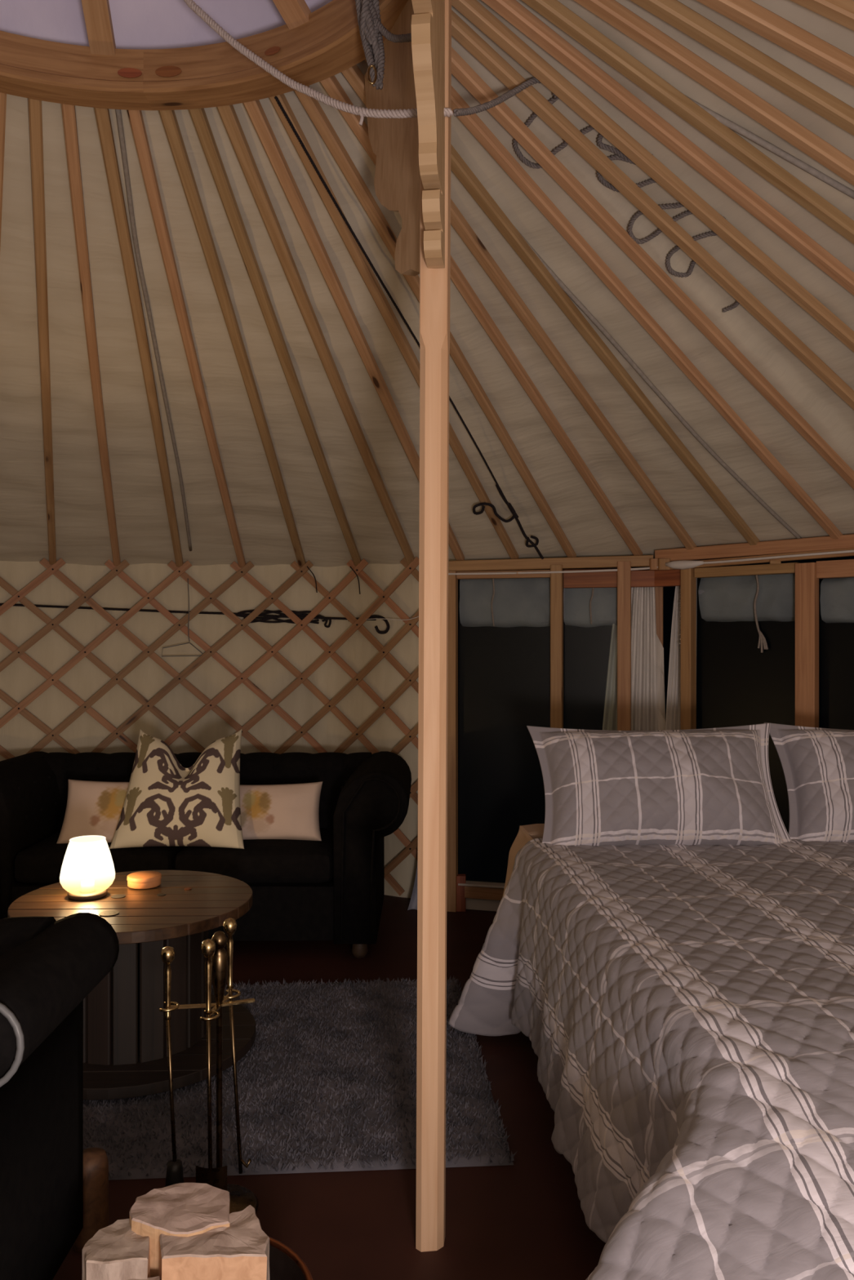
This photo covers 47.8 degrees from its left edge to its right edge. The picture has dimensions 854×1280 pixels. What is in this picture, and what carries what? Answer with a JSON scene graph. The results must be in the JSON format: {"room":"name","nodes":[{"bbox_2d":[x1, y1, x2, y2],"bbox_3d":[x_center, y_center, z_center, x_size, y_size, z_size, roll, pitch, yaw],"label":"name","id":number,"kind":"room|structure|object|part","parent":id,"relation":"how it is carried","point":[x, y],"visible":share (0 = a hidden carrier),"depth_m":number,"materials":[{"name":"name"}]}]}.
{"room":"traditional dwelling","nodes":[
{"label":"traditional dwelling","id":0,"kind":"room"},
{"bbox_2d":[0,556,448,910],"bbox_3d":[-2.186,0.432,1.931,3.822,1.735,6.662,0,0,8],"label":"wall","id":1,"kind":"structure","parent":0,"point":[73,680],"depth_m":4.98,"materials":[{"name":"fabric"}]},
{"bbox_2d":[161,578,202,657],"bbox_3d":[-1.266,-0.116,4.988,0.208,0.405,0.007,0,0,-9],"label":"hanger","id":2,"kind":"object","parent":1,"relation":"hanging from","point":[188,579],"visible":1,"depth_m":4.99,"materials":[{"name":"grey metal"}]},
{"bbox_2d":[0,603,389,634],"bbox_3d":[-1.205,-0.108,4.927,2.024,0.156,0.269,0,0,-4],"label":"rope","id":3,"kind":"object","parent":1,"relation":"attached to","point":[265,618],"visible":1,"depth_m":5.02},
{"bbox_3d":[-0.593,-0.313,4.971,0.059,0.138,0.010,0,0,16],"label":"tie cord","id":4,"kind":"part","parent":1,"relation":"part of","materials":[{"name":"fabric"}]},
{"bbox_3d":[-0.366,-0.304,4.890,0.060,0.144,0.010,0,0,22],"label":"tie cord","id":5,"kind":"part","parent":1,"relation":"part of","materials":[{"name":"fabric"}]},
{"bbox_2d":[365,616,418,620],"bbox_3d":[-0.170,-0.109,4.807,0.302,0.022,0.004,0,0,24],"label":"cord","id":6,"kind":"object","parent":1,"relation":"attached to","point":[417,616],"visible":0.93,"depth_m":4.80,"materials":[{"name":"fabric"}]},
{"bbox_2d":[456,874,500,911],"bbox_3d":[1.114,1.215,4.225,2.112,0.170,0.310,0,0,30],"label":"baseboard","id":7,"kind":"structure","parent":1,"relation":"attached to","point":[463,904],"depth_m":4.62,"materials":[{"name":"brown paint"}]},
{"bbox_2d":[446,564,563,911],"bbox_3d":[0.379,0.476,4.615,0.553,1.649,0.147,0,0,15],"label":"window","id":8,"kind":"structure","parent":1,"relation":"in","point":[508,600],"depth_m":4.61,"materials":[{"name":"brown wood"}]},
{"bbox_3d":[0.373,1.205,4.589,0.445,0.060,0.050,0,0,15],"label":"sill","id":9,"kind":"part","parent":8,"relation":"part of","materials":[{"name":"brown wood"}]},
{"bbox_3d":[0.316,-0.187,4.615,0.018,0.244,0.008,0,0,15],"label":"tie cord","id":10,"kind":"part","parent":8,"relation":"part of","materials":[{"name":"beige fabric"}]},
{"bbox_2d":[448,533,853,574],"bbox_3d":[1.054,-0.361,4.244,2.054,0.109,0.321,0,0,31],"label":"wooden beam","id":11,"kind":"structure","parent":1,"relation":"attached to","point":[846,542],"depth_m":4.22,"materials":[{"name":"brown wood"}]},
{"bbox_3d":[0.574,-0.358,4.531,0.956,0.056,0.060,0,0,15],"label":"wall plate","id":12,"kind":"part","parent":11,"relation":"part of","materials":[{"name":"brown wood"}]},
{"bbox_2d":[448,550,853,574],"bbox_3d":[1.011,-0.332,4.223,2.035,0.044,0.275,0,0,30],"label":"strap","id":13,"kind":"object","parent":11,"relation":"attached to","point":[681,564],"visible":0.97,"depth_m":4.24,"materials":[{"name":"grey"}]},
{"bbox_3d":[1.460,-0.384,4.004,1.126,0.063,0.060,0,0,44],"label":"wall plate","id":14,"kind":"part","parent":11,"relation":"part of","materials":[{"name":"brown wood"}]},
{"bbox_3d":[1.437,-0.321,3.977,0.045,0.016,0.012,0,0,0],"label":"screw plate","id":15,"kind":"part","parent":11,"relation":"part of","materials":[{"name":"brown wood"}]},
{"bbox_2d":[52,894,605,1279],"bbox_3d":[-0.750,1.325,1.756,6.800,0.050,6.793,0,0,0],"label":"floor","id":16,"kind":"structure","parent":0,"point":[524,1220],"depth_m":2.26,"materials":[{"name":"brown wood"}]},
{"bbox_2d":[0,912,119,1279],"bbox_3d":[-1.145,0.933,1.796,1.009,0.733,0.539,0,0,0],"label":"armchair","id":17,"kind":"object","parent":16,"relation":"on","point":[48,966],"visible":1,"depth_m":1.79,"materials":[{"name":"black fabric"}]},
{"bbox_2d":[73,1147,108,1253],"bbox_3d":[-0.724,1.201,2.075,0.074,0.198,0.074,0,0,0],"label":"log","id":18,"kind":"object","parent":16,"relation":"on","point":[95,1161],"visible":0.49,"depth_m":2.05,"materials":[{"name":"brown wood"}]},
{"bbox_2d":[0,751,411,958],"bbox_3d":[-1.036,0.918,4.309,1.924,0.764,0.843,0,0,0],"label":"sofa","id":19,"kind":"object","parent":16,"relation":"on","point":[332,887],"visible":0.5,"depth_m":3.93,"materials":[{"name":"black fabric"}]},
{"bbox_3d":[-1.844,0.883,4.270,0.307,0.694,0.740,0,0,0],"label":"arm","id":20,"kind":"part","parent":19,"relation":"part of","materials":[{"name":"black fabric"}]},
{"bbox_2d":[56,779,128,843],"bbox_3d":[-1.335,0.735,4.099,0.432,0.268,0.177,0,0,0],"label":"cushion","id":21,"kind":"object","parent":19,"relation":"on","point":[92,807],"visible":0.48,"depth_m":4.05,"materials":[{"name":"fabric"}]},
{"bbox_2d":[14,831,185,884],"bbox_3d":[-1.363,0.930,4.160,0.651,0.180,0.510,0,0,0],"label":"seat cushion","id":22,"kind":"object","parent":19,"relation":"on","point":[38,858],"depth_m":3.92,"materials":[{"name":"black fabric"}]},
{"bbox_3d":[-1.036,1.115,4.260,1.340,0.230,0.670,0,0,0],"label":"seat","id":23,"kind":"part","parent":19,"relation":"part of","materials":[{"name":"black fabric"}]},
{"bbox_2d":[109,728,244,848],"bbox_3d":[-1.022,0.619,4.049,0.550,0.470,0.262,0,0,0],"label":"cushion","id":24,"kind":"object","parent":19,"relation":"on","point":[167,803],"visible":1,"depth_m":3.97,"materials":[{"name":"fabric"}]},
{"bbox_2d":[174,828,333,885],"bbox_3d":[-0.709,0.930,4.160,0.651,0.180,0.510,0,0,0],"label":"seat cushion","id":25,"kind":"object","parent":19,"relation":"on","point":[261,862],"depth_m":3.91,"materials":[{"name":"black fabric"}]},
{"bbox_2d":[240,781,322,840],"bbox_3d":[-0.655,0.740,4.140,0.417,0.249,0.161,0,0,0],"label":"cushion","id":26,"kind":"object","parent":19,"relation":"on","point":[291,811],"visible":0.88,"depth_m":4.09,"materials":[{"name":"fabric"}]},
{"bbox_3d":[-0.276,1.260,3.960,0.068,0.080,0.068,0,0,0],"label":"leg","id":27,"kind":"part","parent":19,"relation":"part of","materials":[{"name":"brown wood"}]},
{"bbox_3d":[-0.228,0.883,4.270,0.307,0.694,0.740,0,0,0],"label":"arm","id":28,"kind":"part","parent":19,"relation":"part of","materials":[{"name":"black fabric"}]},
{"bbox_2d":[159,917,257,1213],"bbox_3d":[-0.494,0.976,2.199,0.217,0.648,0.178,0,0,0],"label":"tool","id":29,"kind":"object","parent":16,"relation":"on","point":[219,962],"visible":0.84,"depth_m":2.19,"materials":[{"name":"gold metal"}]},
{"bbox_3d":[-0.587,0.777,2.185,0.032,0.166,0.032,0,0,0],"label":"handle","id":30,"kind":"part","parent":29,"relation":"part of","materials":[{"name":"gold metal"}]},
{"bbox_3d":[-0.530,0.833,2.192,0.114,0.006,0.013,0,0,-8],"label":"hook arm","id":31,"kind":"part","parent":29,"relation":"part of","materials":[{"name":"gold metal"}]},
{"bbox_3d":[-0.484,0.745,2.135,0.032,0.166,0.032,0,0,0],"label":"handle","id":32,"kind":"part","parent":29,"relation":"part of","materials":[{"name":"gold metal"}]},
{"bbox_3d":[-0.480,1.220,2.141,0.070,0.100,0.012,0,0,0],"label":"blade","id":33,"kind":"part","parent":29,"relation":"part of","materials":[{"name":"black metal"}]},
{"bbox_3d":[-0.478,0.833,2.167,0.013,0.006,0.066,0,0,7],"label":"hook arm","id":34,"kind":"part","parent":29,"relation":"part of","materials":[{"name":"gold metal"}]},
{"bbox_3d":[-0.474,0.967,2.200,0.040,0.606,0.040,0,0,0],"label":"rod","id":35,"kind":"part","parent":29,"relation":"part of","materials":[{"name":"gold metal"}]},
{"bbox_3d":[-0.468,0.833,2.231,0.013,0.006,0.063,0,0,11],"label":"hook arm","id":36,"kind":"part","parent":29,"relation":"part of","materials":[{"name":"gold metal"}]},
{"bbox_3d":[-0.462,0.735,2.262,0.032,0.166,0.032,0,0,0],"label":"handle","id":37,"kind":"part","parent":29,"relation":"part of","materials":[{"name":"gold metal"}]},
{"bbox_3d":[-0.436,0.833,2.215,0.081,0.006,0.013,0,0,-22],"label":"hook arm","id":38,"kind":"part","parent":29,"relation":"part of","materials":[{"name":"gold metal"}]},
{"bbox_2d":[267,1235,312,1279],"bbox_3d":[-0.395,1.200,1.600,0.418,0.201,0.418,0,0,0],"label":"bucket","id":39,"kind":"object","parent":16,"relation":"on","point":[285,1264],"visible":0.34,"depth_m":1.74,"materials":[{"name":"brown metal"}]},
{"bbox_2d":[81,1218,150,1279],"bbox_3d":[-0.518,1.138,1.614,0.116,0.274,0.125,0,0,-19],"label":"log","id":40,"kind":"object","parent":39,"relation":"in","point":[115,1252],"visible":0.88,"depth_m":1.58,"materials":[{"name":"brown wood"}]},
{"bbox_2d":[127,1275,159,1279],"bbox_3d":[-0.475,1.159,1.528,0.109,0.243,0.104,0,0,-18],"label":"log","id":41,"kind":"object","parent":39,"relation":"in","point":[157,1277],"visible":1,"depth_m":1.57,"materials":[{"name":"brown wood"}]},
{"bbox_2d":[128,1182,229,1277],"bbox_3d":[-0.425,1.129,1.678,0.183,0.293,0.149,0,0,0],"label":"log","id":42,"kind":"object","parent":39,"relation":"in","point":[180,1209],"visible":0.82,"depth_m":1.66,"materials":[{"name":"brown wood"}]},
{"bbox_2d":[159,1204,269,1279],"bbox_3d":[-0.353,1.132,1.597,0.176,0.283,0.150,0,0,-25],"label":"log","id":43,"kind":"object","parent":39,"relation":"in","point":[240,1251],"visible":1,"depth_m":1.57,"materials":[{"name":"brown wood"}]},
{"bbox_2d":[83,975,517,1180],"bbox_3d":[-0.861,1.284,2.954,2.089,0.029,1.311,0,0,-4],"label":"rug","id":44,"kind":"object","parent":16,"relation":"on","point":[326,1082],"visible":0.49,"depth_m":2.68,"materials":[{"name":"grey carpet"}]},
{"bbox_2d":[7,870,255,1100],"bbox_3d":[-0.918,1.036,3.025,0.750,0.459,0.749,0,0,0],"label":"table","id":45,"kind":"object","parent":44,"relation":"on","point":[125,1044],"visible":0.72,"depth_m":2.84,"materials":[{"name":"brown wood"}]},
{"bbox_2d":[59,835,115,900],"bbox_3d":[-1.070,0.717,3.040,0.166,0.181,0.166,0,0,0],"label":"candle lamp","id":46,"kind":"object","parent":45,"relation":"on","point":[87,870],"visible":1,"depth_m":2.98,"materials":[{"name":"white glass"}]},
{"bbox_2d":[126,871,161,888],"bbox_3d":[-0.930,0.789,3.171,0.110,0.035,0.110,0,0,0],"label":"round box","id":47,"kind":"object","parent":45,"relation":"on","point":[141,879],"visible":1,"depth_m":3.13,"materials":[{"name":"brown wood"}]},
{"bbox_3d":[-0.930,0.779,3.171,0.110,0.014,0.110,0,0,0],"label":"lid","id":48,"kind":"part","parent":47,"relation":"part of","materials":[{"name":"brown wood"}]},
{"bbox_2d":[364,0,451,1252],"bbox_3d":[-0.024,-0.100,2.107,0.156,2.800,0.788,0,0,-9],"label":"support post","id":49,"kind":"object","parent":16,"relation":"on","point":[412,179],"visible":1,"depth_m":2.05,"materials":[{"name":"brown wood"}]},
{"bbox_2d":[0,0,408,110],"bbox_3d":[-0.750,-1.762,1.760,2.044,0.624,2.044,0,0,0],"label":"skylight","id":50,"kind":"object","parent":49,"relation":"on","point":[127,55],"visible":0.93,"depth_m":2.54,"materials":[{"name":"brown wood"}]},
{"bbox_2d":[183,0,453,125],"bbox_3d":[-0.286,-1.351,2.182,0.734,0.506,0.067,0,0,26],"label":"rope","id":51,"kind":"object","parent":49,"relation":"hanging from","point":[362,112],"visible":0.94,"depth_m":2.18,"materials":[{"name":"white fabric"}]},
{"bbox_2d":[355,0,411,89],"bbox_3d":[-0.075,-1.395,2.140,0.065,0.313,0.244,0,0,-42],"label":"bundle","id":52,"kind":"object","parent":49,"relation":"hanging from","point":[371,30],"visible":0.94,"depth_m":2.18,"materials":[{"name":"grey fabric"}]},
{"bbox_2d":[563,561,631,730],"bbox_3d":[0.795,0.471,4.502,0.314,1.659,0.148,0,0,15],"label":"window","id":53,"kind":"structure","parent":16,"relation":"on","point":[590,599],"depth_m":4.46,"materials":[{"name":"brown wood"}]},
{"bbox_3d":[0.769,-0.171,4.494,0.023,0.196,0.008,0,0,15],"label":"tie cord","id":54,"kind":"part","parent":53,"relation":"part of","materials":[{"name":"beige fabric"}]},
{"bbox_2d":[631,560,696,729],"bbox_3d":[1.103,0.474,4.422,0.328,1.651,0.214,0,0,40],"label":"window","id":55,"kind":"structure","parent":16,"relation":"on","point":[658,579],"depth_m":4.26,"materials":[{"name":"brown wood"}]},
{"bbox_2d":[602,577,697,730],"bbox_3d":[1.009,0.476,4.481,0.497,1.549,0.089,0,0,27],"label":"curtain","id":56,"kind":"object","parent":55,"relation":"hanging from","point":[647,677],"visible":0.3,"depth_m":4.50,"materials":[{"name":"white fabric"}]},
{"bbox_3d":[0.947,0.476,4.519,0.363,1.549,0.044,0,0,18],"label":"panel","id":57,"kind":"part","parent":56,"relation":"part of","materials":[{"name":"white fabric"}]},
{"bbox_3d":[1.135,0.476,4.413,0.216,1.549,0.038,0,0,41],"label":"panel","id":58,"kind":"part","parent":56,"relation":"part of","materials":[{"name":"white fabric"}]},
{"bbox_3d":[1.062,0.486,4.546,0.100,1.629,0.040,0,0,15],"label":"corner post","id":59,"kind":"part","parent":55,"relation":"part of","materials":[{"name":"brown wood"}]},
{"bbox_2d":[679,588,680,648],"bbox_3d":[1.129,-0.087,4.293,0.016,0.286,0.013,0,0,32],"label":"string","id":60,"kind":"object","parent":55,"relation":"hanging from","point":[680,588],"visible":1,"depth_m":4.29,"materials":[{"name":"grey fabric"}]},
{"bbox_2d":[693,562,818,727],"bbox_3d":[1.407,0.492,4.102,0.543,1.616,0.146,0,0,44],"label":"window","id":61,"kind":"structure","parent":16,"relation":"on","point":[782,592],"depth_m":4.03,"materials":[{"name":"brown wood"}]},
{"bbox_3d":[1.409,-0.124,4.069,0.013,0.331,0.067,0,0,-39],"label":"tie cord","id":62,"kind":"part","parent":61,"relation":"part of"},
{"bbox_2d":[816,559,853,622],"bbox_3d":[1.793,0.476,3.728,0.546,1.648,0.146,0,0,44],"label":"window","id":63,"kind":"structure","parent":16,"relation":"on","point":[837,593],"depth_m":3.86,"materials":[{"name":"brown wood"}]},
{"bbox_3d":[1.141,1.000,2.556,1.513,0.600,1.966,0,0,0],"label":"bed","id":64,"kind":"object","parent":16,"relation":"on","visible":0},
{"bbox_2d":[502,823,544,895],"bbox_3d":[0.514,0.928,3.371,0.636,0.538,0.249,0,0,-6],"label":"headboard","id":65,"kind":"object","parent":64,"relation":"on","point":[526,833],"visible":0.16,"depth_m":3.40,"materials":[{"name":"brown wood"}]},
{"bbox_2d":[448,831,853,1279],"bbox_3d":[1.053,0.973,2.089,2.019,0.646,2.498,0,0,0],"label":"quilt","id":66,"kind":"object","parent":64,"relation":"on","point":[686,1012],"visible":0.93,"depth_m":1.87,"materials":[{"name":"fabric"}]},
{"bbox_2d":[526,722,791,846],"bbox_3d":[0.774,0.501,3.221,0.857,0.421,0.342,0,0,0],"label":"pillow","id":67,"kind":"object","parent":66,"relation":"on","point":[710,786],"visible":0.88,"depth_m":3.12,"materials":[{"name":"fabric"}]},
{"bbox_2d":[764,722,853,842],"bbox_3d":[1.600,0.506,3.252,0.865,0.430,0.334,0,0,0],"label":"pillow","id":68,"kind":"object","parent":66,"relation":"on","point":[817,763],"visible":0.92,"depth_m":3.20,"materials":[{"name":"fabric"}]},
{"bbox_2d":[0,0,853,567],"bbox_3d":[-0.750,-0.955,1.757,6.740,1.162,6.734,0,0,0],"label":"ceiling","id":69,"kind":"structure","parent":0,"point":[202,362],"depth_m":3.16,"materials":[{"name":"fabric"}]},
{"bbox_2d":[274,95,543,559],"bbox_3d":[-0.005,-0.909,3.591,0.212,1.086,2.183,0,0,27],"label":"rope","id":70,"kind":"object","parent":69,"relation":"attached to","point":[510,507],"visible":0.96,"depth_m":3.31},
{"bbox_2d":[453,77,739,312],"bbox_3d":[0.456,-1.176,2.535,1.140,0.384,0.328,0,0,-32],"label":"rope","id":71,"kind":"object","parent":69,"relation":"attached to","point":[618,155],"visible":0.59,"depth_m":2.54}
]}

